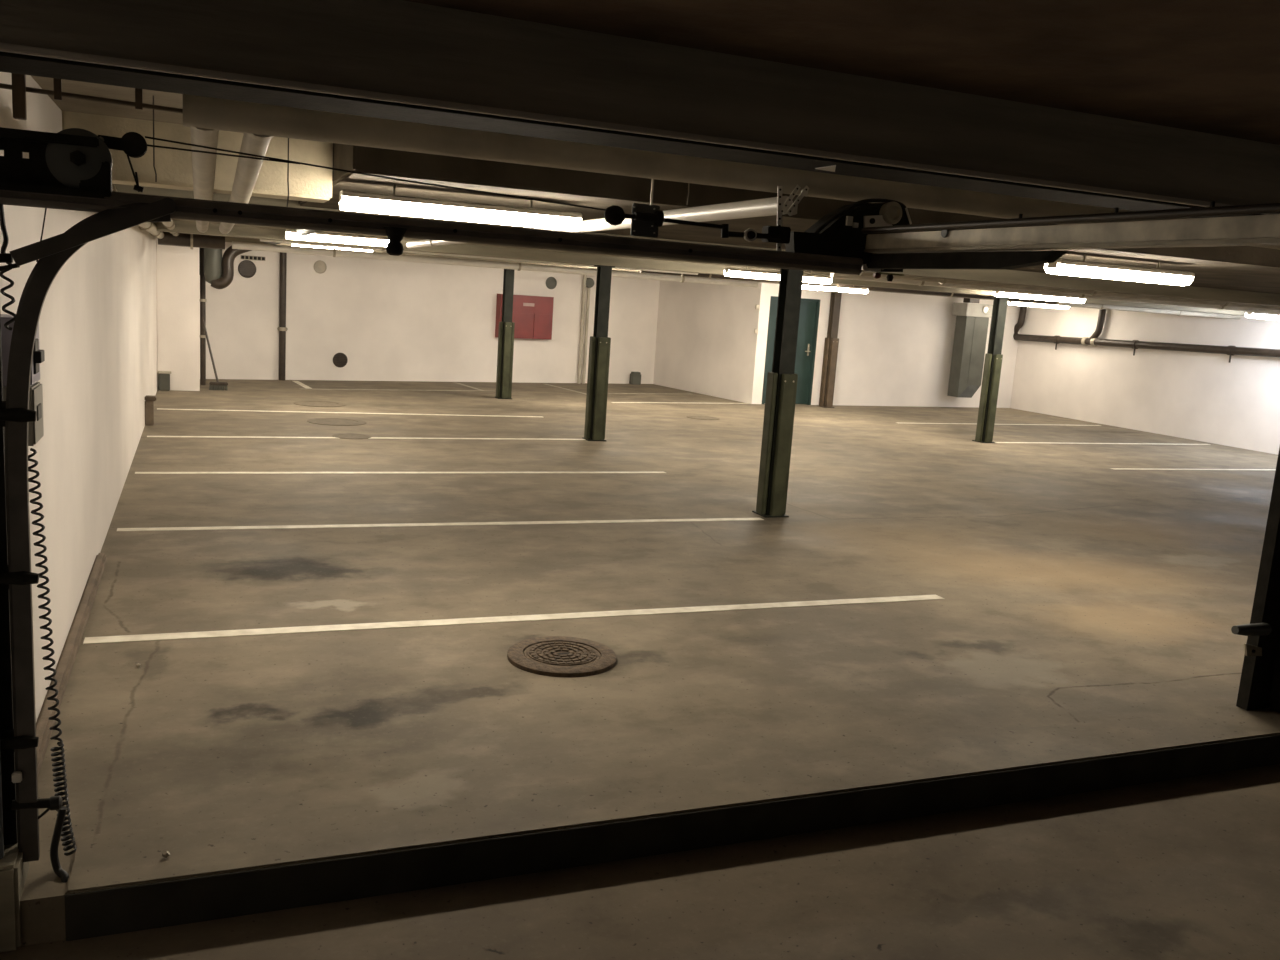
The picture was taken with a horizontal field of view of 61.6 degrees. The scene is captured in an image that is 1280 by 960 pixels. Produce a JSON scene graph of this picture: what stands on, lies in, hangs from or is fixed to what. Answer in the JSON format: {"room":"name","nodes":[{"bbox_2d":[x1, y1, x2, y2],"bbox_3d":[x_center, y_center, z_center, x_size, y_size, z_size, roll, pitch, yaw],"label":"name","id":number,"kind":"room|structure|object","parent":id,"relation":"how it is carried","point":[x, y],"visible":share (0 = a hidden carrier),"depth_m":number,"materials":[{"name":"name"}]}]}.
{"room":"parking garage","nodes":[
{"label":"parking garage","id":0,"kind":"room"},
{"bbox_2d":[0,72,156,721],"bbox_3d":[-4.742,-1.258,9.784,0.200,2.760,17.200,0,10,-22],"label":"wall","id":1,"kind":"structure","parent":0,"point":[98,318],"depth_m":5.47,"materials":[{"name":"paint"}]},
{"bbox_2d":[0,314,44,445],"bbox_3d":[-1.907,-0.308,3.297,0.136,0.384,0.198,0,10,-22],"label":"control box","id":2,"kind":"object","parent":1,"relation":"attached to","point":[35,429],"visible":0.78,"depth_m":3.25,"materials":[{"name":"grey plastic"}]},
{"bbox_2d":[36,553,106,777],"bbox_3d":[-2.562,0.807,4.800,0.055,0.060,3.756,0,10,-22],"label":"baseboard","id":3,"kind":"structure","parent":1,"relation":"attached to","point":[68,655],"depth_m":4.79,"materials":[{"name":"concrete"}]},
{"bbox_2d":[0,190,862,861],"bbox_3d":[-0.693,0.176,3.357,3.056,1.934,0.105,0,10,-22],"label":"door track","id":4,"kind":"object","parent":1,"relation":"attached to","point":[19,741],"depth_m":3.01,"materials":[{"name":"metal"}]},
{"bbox_2d":[0,204,15,329],"bbox_3d":[-1.685,-0.570,2.856,0.039,0.347,0.073,0,10,-22],"label":"cord","id":5,"kind":"object","parent":4,"relation":"hanging from","point":[2,217],"visible":0.83,"depth_m":2.87,"materials":[{"name":"black plastic"}]},
{"bbox_2d":[11,795,62,818],"bbox_3d":[-1.736,0.950,3.092,0.127,0.075,0.039,0,10,-22],"label":"door stop","id":6,"kind":"object","parent":4,"relation":"attached to","point":[54,802],"visible":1,"depth_m":3.09,"materials":[{"name":"black metal"}]},
{"bbox_2d":[28,448,76,882],"bbox_3d":[-1.694,0.562,3.082,0.107,1.303,0.147,0,10,-22],"label":"coiled cord","id":7,"kind":"object","parent":4,"relation":"hanging from","point":[60,829],"visible":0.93,"depth_m":3.16,"materials":[{"name":"black rubber"}]},
{"bbox_2d":[0,127,112,198],"bbox_3d":[-1.675,-0.835,2.748,0.583,0.173,0.088,0,10,-22],"label":"housing","id":8,"kind":"object","parent":4,"relation":"attached to","point":[71,161],"visible":0.98,"depth_m":2.80,"materials":[{"name":"black metal"}]},
{"bbox_2d":[98,132,146,157],"bbox_3d":[-1.381,-0.896,2.865,0.120,0.064,0.044,0,10,-22],"label":"pulley","id":9,"kind":"object","parent":8,"relation":"attached to","point":[133,144],"visible":0.98,"depth_m":2.86,"materials":[{"name":"black metal"}]},
{"bbox_2d":[126,154,143,191],"bbox_3d":[-1.353,-0.826,2.875,0.044,0.107,0.014,0,10,-22],"label":"wire","id":10,"kind":"object","parent":9,"relation":"hanging from","point":[137,187],"visible":1,"depth_m":2.88,"materials":[{"name":"black metal"}]},
{"bbox_2d":[145,136,605,210],"bbox_3d":[-0.712,-0.890,3.157,1.351,0.078,0.004,0,10,-22],"label":"steel cable","id":11,"kind":"object","parent":9,"relation":"attached to","point":[256,156],"visible":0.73,"depth_m":3.04,"materials":[{"name":"black metal"}]},
{"bbox_2d":[10,198,175,265],"bbox_3d":[-1.449,-0.661,2.857,0.398,0.208,0.026,0,10,-22],"label":"diagonal strut","id":12,"kind":"object","parent":4,"relation":"attached to","point":[105,227],"visible":1,"depth_m":2.85,"materials":[{"name":"metal"}]},
{"bbox_2d":[0,253,19,270],"bbox_3d":[-1.660,-0.568,2.808,0.061,0.052,0.057,0,10,-22],"label":"pin","id":13,"kind":"object","parent":12,"relation":"attached to","point":[4,257],"visible":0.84,"depth_m":2.79,"materials":[{"name":"black metal"}]},
{"bbox_2d":[384,227,406,255],"bbox_3d":[-0.725,-0.705,3.178,0.068,0.080,0.068,0,10,-22],"label":"roller","id":14,"kind":"object","parent":4,"relation":"hanging from","point":[394,247],"visible":1,"depth_m":3.16,"materials":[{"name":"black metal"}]},
{"bbox_2d":[604,203,790,243],"bbox_3d":[0.196,-0.828,3.491,0.672,0.101,0.092,0,10,-22],"label":"shaft","id":15,"kind":"object","parent":4,"relation":"attached to","point":[646,219],"visible":1,"depth_m":3.44,"materials":[{"name":"black metal"}]},
{"bbox_2d":[777,185,809,250],"bbox_3d":[0.513,-0.888,3.643,0.119,0.225,0.022,0,10,-22],"label":"hanger","id":16,"kind":"object","parent":4,"relation":"attached to","point":[792,210],"visible":0.81,"depth_m":3.63,"materials":[{"name":"grey metal"}]},
{"bbox_2d":[785,198,911,263],"bbox_3d":[0.731,-0.890,3.880,0.516,0.265,0.200,0,10,-22],"label":"motor","id":17,"kind":"object","parent":4,"relation":"attached to","point":[838,232],"visible":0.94,"depth_m":3.82,"materials":[{"name":"black metal"}]},
{"bbox_2d":[862,263,903,281],"bbox_3d":[0.817,-0.759,3.858,0.309,0.076,0.050,0,10,-22],"label":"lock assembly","id":18,"kind":"object","parent":17,"relation":"attached to","point":[879,272],"visible":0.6,"depth_m":3.88,"materials":[{"name":"black metal"}]},
{"bbox_2d":[861,201,1279,261],"bbox_3d":[1.266,-0.621,2.716,0.080,0.132,2.426,0,10,-22],"label":"rail","id":19,"kind":"object","parent":17,"relation":"attached to","point":[1256,230],"visible":0.98,"depth_m":2.82,"materials":[{"name":"metal"}]},
{"bbox_2d":[867,250,1067,268],"bbox_3d":[0.996,-0.706,3.461,0.045,0.050,0.986,0,10,-22],"label":"rail","id":20,"kind":"object","parent":19,"relation":"attached to","point":[995,259],"visible":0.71,"depth_m":3.35,"materials":[{"name":"black metal"}]},
{"bbox_2d":[206,242,659,383],"bbox_3d":[-3.438,-3.058,19.998,9.082,2.480,0.200,-3,12,-35],"label":"wall","id":21,"kind":"structure","parent":0,"point":[391,320],"depth_m":19.32,"materials":[{"name":"paint"}]},
{"bbox_2d":[238,260,255,277],"bbox_3d":[-6.458,-3.469,17.656,0.290,0.290,0.024,-3,12,-35],"label":"air vent","id":22,"kind":"object","parent":21,"relation":"in","point":[246,268],"visible":1,"depth_m":17.66,"materials":[{"name":"grey metal"}]},
{"bbox_2d":[239,263,254,274],"bbox_3d":[-6.455,-3.468,17.653,0.246,0.199,0.007,-3,12,-35],"label":"grille","id":23,"kind":"object","parent":22,"relation":"attached to","point":[244,268],"depth_m":17.66,"materials":[{"name":"grey metal"}]},
{"bbox_2d":[277,252,287,380],"bbox_3d":[-6.001,-2.905,18.040,0.165,2.460,0.149,0,10,-22],"label":"pipe","id":24,"kind":"object","parent":21,"relation":"attached to","point":[282,328],"visible":0.85,"depth_m":18.03,"materials":[{"name":"metal"}]},
{"bbox_2d":[314,260,326,273],"bbox_3d":[-5.455,-3.634,18.322,0.220,0.220,0.024,-3,12,-35],"label":"air vent","id":25,"kind":"object","parent":21,"relation":"in","point":[320,266],"visible":1,"depth_m":18.32,"materials":[{"name":"beige metal"}]},
{"bbox_2d":[333,353,347,367],"bbox_3d":[-5.248,-2.100,18.801,0.260,0.260,0.024,-3,12,-35],"label":"air vent","id":26,"kind":"object","parent":21,"relation":"in","point":[340,360],"visible":1,"depth_m":18.80,"materials":[{"name":"metal"}]},
{"bbox_2d":[495,294,553,339],"bbox_3d":[-2.200,-3.124,20.585,1.134,0.817,0.226,-3,12,-35],"label":"upper cabinet","id":27,"kind":"object","parent":21,"relation":"attached to","point":[532,316],"visible":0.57,"depth_m":20.56,"materials":[{"name":"red metal"}]},
{"bbox_2d":[577,275,586,383],"bbox_3d":[-1.154,-3.022,21.405,0.068,2.200,0.070,0,10,-22],"label":"pipe","id":28,"kind":"object","parent":21,"relation":"attached to","point":[584,276],"visible":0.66,"depth_m":21.39,"materials":[{"name":"metal"}]},
{"bbox_2d":[582,278,593,383],"bbox_3d":[-1.070,-2.978,21.474,0.197,2.100,0.100,0,10,-22],"label":"pipe","id":29,"kind":"object","parent":21,"relation":"attached to","point":[589,282],"visible":1,"depth_m":21.43,"materials":[{"name":"grey metal"}]},
{"bbox_2d":[0,764,1279,959],"bbox_3d":[5.809,2.183,1.826,20.124,0.260,8.208,0,10,-22],"label":"floor","id":30,"kind":"structure","parent":0,"point":[1188,868],"depth_m":3.58,"materials":[{"name":"concrete"}]},
{"bbox_2d":[0,842,28,952],"bbox_3d":[-1.837,1.187,3.098,0.107,0.262,0.220,0,10,-22],"label":"jamb foot","id":31,"kind":"object","parent":30,"relation":"on","point":[13,871],"visible":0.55,"depth_m":3.02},
{"bbox_2d":[0,0,1279,204],"bbox_3d":[4.529,-1.079,4.803,19.624,0.253,0.240,0,10,-22],"label":"ceiling beam","id":32,"kind":"structure","parent":0,"point":[398,47],"depth_m":2.82,"materials":[{"name":"concrete"}]},
{"bbox_2d":[0,51,1263,217],"bbox_3d":[4.514,-0.955,4.841,19.624,0.011,0.245,0,10,-22],"label":"ceiling beam","id":33,"kind":"structure","parent":32,"relation":"attached to","point":[15,63],"depth_m":2.84,"materials":[{"name":"black metal"}]},
{"bbox_2d":[0,42,1279,214],"bbox_3d":[4.568,-0.938,4.710,19.624,0.016,0.020,0,10,-22],"label":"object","id":34,"kind":"object","parent":32,"relation":"attached to","point":[4,47],"depth_m":2.73,"materials":[{"name":"black metal"}]},
{"bbox_2d":[20,379,1277,945],"bbox_3d":[1.950,-0.511,15.366,17.009,0.300,20.292,0,10,-22],"label":"floor","id":35,"kind":"structure","parent":0,"point":[1074,588],"depth_m":6.71,"materials":[{"name":"concrete"}]},
{"bbox_2d":[145,395,156,424],"bbox_3d":[-5.537,-0.786,12.155,0.120,0.330,0.130,0,10,-22],"label":"wall post","id":36,"kind":"object","parent":35,"relation":"on","point":[149,403],"visible":1,"depth_m":12.11,"materials":[{"name":"brown paint"}]},
{"bbox_2d":[158,371,170,390],"bbox_3d":[-6.896,-1.438,15.582,0.180,0.280,0.120,0,10,-22],"label":"meter box","id":37,"kind":"object","parent":35,"relation":"on","point":[164,376],"visible":1,"depth_m":15.54,"materials":[{"name":"grey metal"}]},
{"bbox_2d":[156,237,199,390],"bbox_3d":[-7.147,-2.739,16.676,0.570,2.480,2.527,0,10,-22],"label":"wall pier","id":38,"kind":"object","parent":35,"relation":"on","point":[177,267],"visible":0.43,"depth_m":15.55,"materials":[{"name":"paint"}]},
{"bbox_2d":[199,248,206,384],"bbox_3d":[-6.718,-2.610,16.507,0.150,2.300,0.150,0,10,-22],"label":"downpipe","id":39,"kind":"object","parent":38,"relation":"attached to","point":[203,300],"visible":0.58,"depth_m":16.50,"materials":[{"name":"metal"}]},
{"bbox_2d":[202,320,227,389],"bbox_3d":[-6.399,-1.866,16.073,0.458,1.027,0.201,6,10,12],"label":"broom","id":40,"kind":"object","parent":35,"relation":"on","point":[217,385],"visible":1,"depth_m":16.10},
{"bbox_2d":[293,401,345,406],"bbox_3d":[-4.540,-1.082,15.239,0.720,0.008,0.720,0,10,-22],"label":"manhole cover","id":41,"kind":"object","parent":35,"relation":"on","point":[302,403],"visible":1,"depth_m":15.19,"materials":[{"name":"metal"}]},
{"bbox_2d":[307,418,366,425],"bbox_3d":[-3.802,-0.732,13.477,0.720,0.008,0.720,0,10,-22],"label":"manhole cover","id":42,"kind":"object","parent":35,"relation":"on","point":[321,421],"visible":1,"depth_m":13.43,"materials":[{"name":"metal"}]},
{"bbox_2d":[157,408,541,416],"bbox_3d":[-3.748,-0.904,14.520,5.077,0.003,0.087,0,10,-22],"label":"parking line","id":43,"kind":"object","parent":35,"relation":"on","point":[157,408],"visible":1,"depth_m":14.44,"materials":[{"name":"paint"}]},
{"bbox_2d":[332,433,371,438],"bbox_3d":[-3.308,-0.503,12.336,0.440,0.008,0.440,0,10,-22],"label":"manhole cover","id":44,"kind":"object","parent":35,"relation":"on","point":[341,435],"visible":1,"depth_m":12.31,"materials":[{"name":"metal"}]},
{"bbox_2d":[147,436,584,439],"bbox_3d":[-2.931,-0.484,12.387,5.008,0.003,0.082,-1,11,-24],"label":"parking line","id":45,"kind":"object","parent":35,"relation":"on","point":[147,436],"visible":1,"depth_m":12.35,"materials":[{"name":"paint"}]},
{"bbox_2d":[135,472,665,473],"bbox_3d":[-2.065,-0.071,10.309,5.041,0.003,0.082,0,10,-23],"label":"parking line","id":46,"kind":"object","parent":35,"relation":"on","point":[135,472],"visible":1,"depth_m":9.96,"materials":[{"name":"paint"}]},
{"bbox_2d":[324,389,485,390],"bbox_3d":[-3.971,-1.505,17.952,3.381,0.003,0.082,-2,11,-32],"label":"parking line","id":47,"kind":"object","parent":35,"relation":"on","point":[324,389],"visible":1,"depth_m":17.86,"materials":[{"name":"paint"}]},
{"bbox_2d":[117,518,763,530],"bbox_3d":[-1.260,0.335,8.245,4.965,0.003,0.088,0,10,-22],"label":"parking line","id":48,"kind":"object","parent":35,"relation":"on","point":[706,519],"visible":1,"depth_m":8.09,"materials":[{"name":"paint"}]},
{"bbox_2d":[495,269,514,398],"bbox_3d":[-2.180,-2.399,17.529,0.240,2.140,0.246,0,10,-22],"label":"steel column","id":49,"kind":"structure","parent":35,"relation":"on","point":[506,327],"depth_m":17.48,"materials":[{"name":"metal"}]},
{"bbox_2d":[83,595,943,643],"bbox_3d":[-0.353,0.766,6.079,4.985,0.003,0.098,0,10,-22],"label":"parking line","id":50,"kind":"object","parent":35,"relation":"on","point":[321,628],"visible":1,"depth_m":5.87,"materials":[{"name":"paint"}]},
{"bbox_2d":[507,636,616,676],"bbox_3d":[-0.388,0.873,5.357,0.544,0.031,0.544,0,10,-22],"label":"manhole cover","id":51,"kind":"object","parent":35,"relation":"on","point":[554,656],"visible":1,"depth_m":5.30,"materials":[{"name":"metal"}]},
{"bbox_2d":[582,265,614,440],"bbox_3d":[-0.499,-1.554,13.246,0.240,2.140,0.246,0,10,-22],"label":"steel column","id":52,"kind":"structure","parent":35,"relation":"on","point":[599,345],"depth_m":13.19,"materials":[{"name":"metal"}]},
{"bbox_2d":[629,371,640,384],"bbox_3d":[-0.095,-2.112,22.267,0.200,0.260,0.165,0,10,-22],"label":"box","id":53,"kind":"object","parent":35,"relation":"on","point":[635,377],"visible":1,"depth_m":22.20,"materials":[{"name":"grey metal"}]},
{"bbox_2d":[65,704,1279,894],"bbox_3d":[0.835,1.229,4.290,5.515,0.172,0.336,0,10,-22],"label":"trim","id":54,"kind":"structure","parent":35,"relation":"on","point":[112,860],"depth_m":3.86,"materials":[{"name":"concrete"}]},
{"bbox_2d":[1231,447,1279,712],"bbox_3d":[3.097,0.038,5.051,0.587,2.213,0.160,0,10,-22],"label":"post","id":55,"kind":"object","parent":54,"relation":"on","point":[1259,687],"visible":1,"depth_m":5.18,"materials":[{"name":"black metal"}]},
{"bbox_2d":[65,735,1279,940],"bbox_3d":[0.899,1.254,4.132,5.515,0.144,0.008,0,10,-22],"label":"threshold","id":56,"kind":"structure","parent":35,"relation":"attached to","point":[106,912],"depth_m":3.71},
{"bbox_2d":[752,269,803,517],"bbox_3d":[1.212,-0.750,9.209,0.240,2.140,0.246,0,10,-22],"label":"steel column","id":57,"kind":"structure","parent":35,"relation":"on","point":[781,389],"depth_m":9.16,"materials":[{"name":"metal"}]},
{"bbox_2d":[817,291,841,407],"bbox_3d":[3.535,-2.415,19.869,0.240,2.140,0.246,0,10,-22],"label":"steel column","id":58,"kind":"structure","parent":35,"relation":"on","point":[831,344],"depth_m":19.82,"materials":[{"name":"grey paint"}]},
{"bbox_2d":[972,297,1010,442],"bbox_3d":[5.208,-1.620,15.876,0.240,2.140,0.246,0,10,-22],"label":"steel column","id":59,"kind":"structure","parent":35,"relation":"on","point":[990,380],"depth_m":15.82,"materials":[{"name":"metal"}]},
{"bbox_2d":[916,423,1100,425],"bbox_3d":[6.445,-0.988,19.019,4.741,0.003,0.072,-1,11,-26],"label":"parking line","id":60,"kind":"object","parent":35,"relation":"on","point":[916,423],"visible":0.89,"depth_m":19.01,"materials":[{"name":"paint"}]},
{"bbox_2d":[996,442,1209,444],"bbox_3d":[7.413,-0.579,17.006,4.526,0.003,0.077,0,11,-24],"label":"parking line","id":61,"kind":"object","parent":35,"relation":"on","point":[996,442],"visible":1,"depth_m":16.93,"materials":[{"name":"paint"}]},
{"bbox_2d":[1110,468,1275,469],"bbox_3d":[7.631,-0.143,14.544,3.208,0.003,0.082,0,10,-21],"label":"parking line","id":62,"kind":"object","parent":35,"relation":"on","point":[1110,468],"visible":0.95,"depth_m":14.31,"materials":[{"name":"paint"}]},
{"bbox_2d":[30,0,1279,144],"bbox_3d":[2.216,-2.432,10.586,20.124,0.200,28.500,0,10,-22],"label":"ceiling","id":63,"kind":"structure","parent":0,"point":[1206,66],"depth_m":2.66,"materials":[{"name":"grey concrete"}]},
{"bbox_2d":[11,73,26,119],"bbox_3d":[-1.795,-1.183,3.101,0.032,0.272,0.030,0,10,-22],"label":"hanger","id":64,"kind":"object","parent":63,"relation":"hanging from","point":[18,80],"visible":0.44,"depth_m":3.10,"materials":[{"name":"brown paint"}]},
{"bbox_2d":[0,78,182,112],"bbox_3d":[-1.661,-1.226,3.196,0.628,0.201,0.020,0,10,-22],"label":"conduit","id":65,"kind":"object","parent":63,"relation":"attached to","point":[57,93],"visible":0.4,"depth_m":3.22,"materials":[{"name":"metal"}]},
{"bbox_2d":[112,184,163,238],"bbox_3d":[-4.478,-2.449,9.711,0.125,0.368,11.500,0,10,-22],"label":"ceiling pipe","id":66,"kind":"object","parent":63,"relation":"hanging from","point":[150,227],"visible":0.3,"depth_m":10.14,"materials":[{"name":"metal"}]},
{"bbox_2d":[153,96,156,181],"bbox_3d":[-1.949,-1.369,4.314,0.013,0.334,0.006,0,10,-22],"label":"hanging wire","id":67,"kind":"object","parent":63,"relation":"hanging from","point":[153,96],"visible":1,"depth_m":4.32,"materials":[{"name":"metal"}]},
{"bbox_2d":[162,218,179,235],"bbox_3d":[-4.905,-2.761,11.232,0.112,0.321,8.500,0,10,-22],"label":"ceiling pipe","id":68,"kind":"object","parent":63,"relation":"hanging from","point":[169,225],"visible":0.26,"depth_m":10.28,"materials":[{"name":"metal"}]},
{"bbox_2d":[158,232,224,249],"bbox_3d":[-5.652,-3.140,13.543,0.782,0.450,0.250,0,10,-22],"label":"ceiling pipe","id":69,"kind":"object","parent":63,"relation":"hanging from","point":[183,239],"visible":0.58,"depth_m":13.49,"materials":[{"name":"metal"}]},
{"bbox_2d":[62,111,332,202],"bbox_3d":[-2.149,-1.584,5.288,1.200,0.305,0.300,0,10,-22],"label":"ceiling beam","id":70,"kind":"structure","parent":63,"relation":"attached to","point":[173,167],"depth_m":5.18,"materials":[{"name":"concrete"}]},
{"bbox_2d":[204,245,251,288],"bbox_3d":[-6.188,-3.343,16.154,0.696,0.951,0.273,-1,11,-28],"label":"air duct","id":71,"kind":"object","parent":63,"relation":"hanging from","point":[218,270],"visible":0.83,"depth_m":16.04,"materials":[{"name":"grey metal"}]},
{"bbox_2d":[264,228,323,244],"bbox_3d":[-4.181,-2.941,12.591,0.125,0.328,10.500,0,10,-22],"label":"ceiling pipe","id":72,"kind":"object","parent":63,"relation":"hanging from","point":[301,232],"visible":0.15,"depth_m":9.84,"materials":[{"name":"metal"}]},
{"bbox_2d":[260,239,697,274],"bbox_3d":[-1.726,-2.820,12.906,5.360,0.349,0.088,0,10,-22],"label":"ceiling pipe","id":73,"kind":"object","parent":63,"relation":"hanging from","point":[383,250],"visible":0.19,"depth_m":12.78,"materials":[{"name":"grey metal"}]},
{"bbox_2d":[232,241,757,286],"bbox_3d":[-1.652,-3.090,14.750,7.389,0.426,0.112,0,10,-22],"label":"ceiling pipe","id":74,"kind":"object","parent":63,"relation":"hanging from","point":[334,252],"visible":0.8,"depth_m":14.52,"materials":[{"name":"grey metal"}]},
{"bbox_2d":[173,219,829,273],"bbox_3d":[2.751,-2.680,13.392,16.409,0.225,1.400,0,10,-22],"label":"ceiling beam","id":75,"kind":"structure","parent":63,"relation":"attached to","point":[173,219],"depth_m":12.33,"materials":[{"name":"concrete"}]},
{"bbox_2d":[285,229,388,246],"bbox_3d":[-2.954,-2.391,10.511,0.977,0.140,0.152,0,10,-22],"label":"fluorescent light","id":76,"kind":"object","parent":75,"relation":"hanging from","point":[362,239],"visible":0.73,"depth_m":10.46,"materials":[{"name":"white plastic"}]},
{"bbox_2d":[724,266,779,279],"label":"fluorescent light","id":77,"kind":"object","parent":75,"relation":"hanging from","point":[758,274],"depth_m":12.18,"materials":[{"name":"white plastic"}]},
{"bbox_2d":[803,271,832,283],"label":"fluorescent light","id":78,"kind":"object","parent":75,"relation":"hanging from","point":[807,278],"depth_m":12.51,"materials":[{"name":"white plastic"}]},
{"bbox_2d":[994,291,1085,302],"bbox_3d":[5.576,-2.576,14.953,1.512,0.140,0.152,0,10,-22],"label":"fluorescent light","id":79,"kind":"object","parent":75,"relation":"attached to","point":[996,293],"visible":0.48,"depth_m":14.88,"materials":[{"name":"white plastic"}]},
{"bbox_2d":[1245,311,1279,319],"bbox_3d":[9.560,-2.440,15.842,1.594,0.180,0.152,0,10,-22],"label":"fluorescent light","id":80,"kind":"object","parent":75,"relation":"hanging from","point":[1259,315],"visible":0.82,"depth_m":15.58,"materials":[{"name":"white plastic"}]},
{"bbox_2d":[406,179,792,247],"bbox_3d":[-0.872,-1.777,7.156,0.080,0.355,7.480,0,10,-22],"label":"ceiling pipe","id":81,"kind":"object","parent":63,"relation":"hanging from","point":[765,206],"visible":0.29,"depth_m":4.36,"materials":[{"name":"white metal"}]},
{"bbox_2d":[225,237,991,299],"bbox_3d":[0.784,-3.595,18.200,16.409,0.300,0.150,0,10,-22],"label":"ceiling beam","id":82,"kind":"structure","parent":63,"relation":"attached to","point":[227,239],"depth_m":16.77,"materials":[{"name":"concrete"}]},
{"bbox_2d":[139,220,1245,315],"bbox_3d":[2.431,-2.777,14.176,16.409,0.340,0.300,0,10,-22],"label":"ceiling beam","id":83,"kind":"structure","parent":63,"relation":"attached to","point":[187,227],"depth_m":12.78,"materials":[{"name":"concrete"}]},
{"bbox_2d":[115,184,1279,306],"bbox_3d":[4.088,-1.974,10.125,16.409,0.340,0.300,0,10,-22],"label":"ceiling beam","id":84,"kind":"structure","parent":63,"relation":"attached to","point":[1001,276],"depth_m":9.80,"materials":[{"name":"metal"}]},
{"bbox_2d":[183,94,1279,248],"bbox_3d":[-0.150,-1.510,6.506,4.747,0.248,5.498,0,10,-22],"label":"duct","id":85,"kind":"object","parent":84,"relation":"attached to","point":[259,123],"visible":0.83,"depth_m":3.61,"materials":[{"name":"grey metal"}]},
{"bbox_2d":[298,143,1279,293],"bbox_3d":[5.246,-1.743,8.887,15.204,0.225,2.900,0,10,-22],"label":"ceiling beam","id":86,"kind":"structure","parent":63,"relation":"attached to","point":[1241,268],"depth_m":5.51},
{"bbox_2d":[339,185,581,230],"bbox_3d":[-0.876,-1.367,5.357,1.199,0.148,0.152,0,10,-22],"label":"fluorescent light","id":87,"kind":"object","parent":86,"relation":"hanging from","point":[356,201],"visible":0.98,"depth_m":5.29,"materials":[{"name":"white plastic"}]},
{"bbox_2d":[1044,254,1194,285],"bbox_3d":[3.134,-1.377,6.996,1.145,0.148,0.152,0,10,-22],"label":"fluorescent light","id":88,"kind":"object","parent":86,"relation":"hanging from","point":[1059,267],"visible":0.88,"depth_m":6.92,"materials":[{"name":"white plastic"}]},
{"bbox_2d":[640,271,1057,304],"bbox_3d":[5.485,-3.383,18.931,11.815,0.312,0.125,0,10,-22],"label":"ceiling pipe","id":89,"kind":"object","parent":63,"relation":"hanging from","point":[699,274],"visible":0.21,"depth_m":18.42,"materials":[{"name":"metal"}]},
{"bbox_2d":[947,298,992,397],"bbox_3d":[6.606,-2.757,21.389,0.746,2.211,0.485,0,10,-22],"label":"ventilation duct","id":90,"kind":"object","parent":63,"relation":"hanging from","point":[972,320],"visible":0.94,"depth_m":21.26,"materials":[{"name":"grey metal"}]},
{"bbox_2d":[830,273,1279,313],"bbox_3d":[5.529,-2.431,13.425,7.267,0.329,0.100,0,10,-22],"label":"ceiling pipe","id":91,"kind":"object","parent":63,"relation":"hanging from","point":[832,275],"visible":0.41,"depth_m":13.19,"materials":[{"name":"white metal"}]},
{"bbox_2d":[859,272,1279,309],"bbox_3d":[5.049,-2.212,11.954,6.110,0.328,0.125,0,10,-22],"label":"ceiling pipe","id":92,"kind":"object","parent":63,"relation":"hanging from","point":[941,281],"visible":0.26,"depth_m":11.81,"materials":[{"name":"metal"}]},
{"bbox_2d":[1058,301,1240,318],"bbox_3d":[8.629,-2.824,17.142,4.917,0.395,0.100,0,10,-22],"label":"ceiling pipe","id":93,"kind":"object","parent":63,"relation":"hanging from","point":[1069,304],"visible":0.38,"depth_m":16.87,"materials":[{"name":"metal"}]},
{"bbox_3d":[1.215,-3.425,17.147,16.409,0.225,1.350,0,10,-22],"label":"ceiling beam","id":94,"kind":"structure","parent":63,"relation":"attached to","visible":0},
{"bbox_2d":[291,244,372,251],"bbox_3d":[-4.174,-3.168,14.581,1.059,0.140,0.152,0,10,-22],"label":"fluorescent light","id":95,"kind":"object","parent":94,"relation":"hanging from","point":[300,245],"visible":0.17,"depth_m":14.51,"materials":[{"name":"white plastic"}]},
{"bbox_2d":[802,283,868,293],"bbox_3d":[3.062,-3.136,17.329,1.399,0.170,0.152,0,10,-22],"label":"fluorescent light","id":96,"kind":"object","parent":94,"relation":"hanging from","point":[853,289],"visible":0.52,"depth_m":17.30,"materials":[{"name":"white plastic"}]},
{"bbox_2d":[1008,301,1069,308],"bbox_3d":[7.556,-3.352,20.334,1.376,0.160,0.152,0,10,-22],"label":"fluorescent light","id":97,"kind":"object","parent":94,"relation":"hanging from","point":[1016,303],"visible":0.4,"depth_m":20.25,"materials":[{"name":"white plastic"}]},
{"bbox_2d":[653,280,761,403],"bbox_3d":[1.325,-2.913,21.022,0.200,2.480,3.571,-2,11,-30],"label":"wall","id":98,"kind":"structure","parent":0,"point":[706,339],"depth_m":20.84,"materials":[{"name":"paint"}]},
{"bbox_2d":[752,283,1019,407],"bbox_3d":[4.964,-2.674,21.056,6.526,2.480,0.200,-1,11,-28],"label":"wall","id":99,"kind":"structure","parent":0,"point":[895,349],"depth_m":20.94,"materials":[{"name":"paint"}]},
{"bbox_2d":[762,296,819,404],"bbox_3d":[2.768,-2.382,19.895,1.107,1.965,0.142,-1,11,-28],"label":"door","id":100,"kind":"structure","parent":99,"relation":"in","point":[809,308],"depth_m":19.99,"materials":[{"name":"teal paint"}]},
{"bbox_2d":[1010,306,1279,454],"bbox_3d":[10.713,-1.402,15.870,0.200,2.480,14.618,0,10,-22],"label":"wall","id":101,"kind":"structure","parent":0,"point":[1199,396],"depth_m":19.19,"materials":[{"name":"paint"}]},
{"bbox_2d":[1013,306,1279,362],"bbox_3d":[10.416,-2.135,16.094,0.178,1.154,13.913,0,10,-22],"label":"drain pipe","id":102,"kind":"object","parent":101,"relation":"attached to","point":[1230,350],"visible":0.8,"depth_m":19.56,"materials":[{"name":"metal"}]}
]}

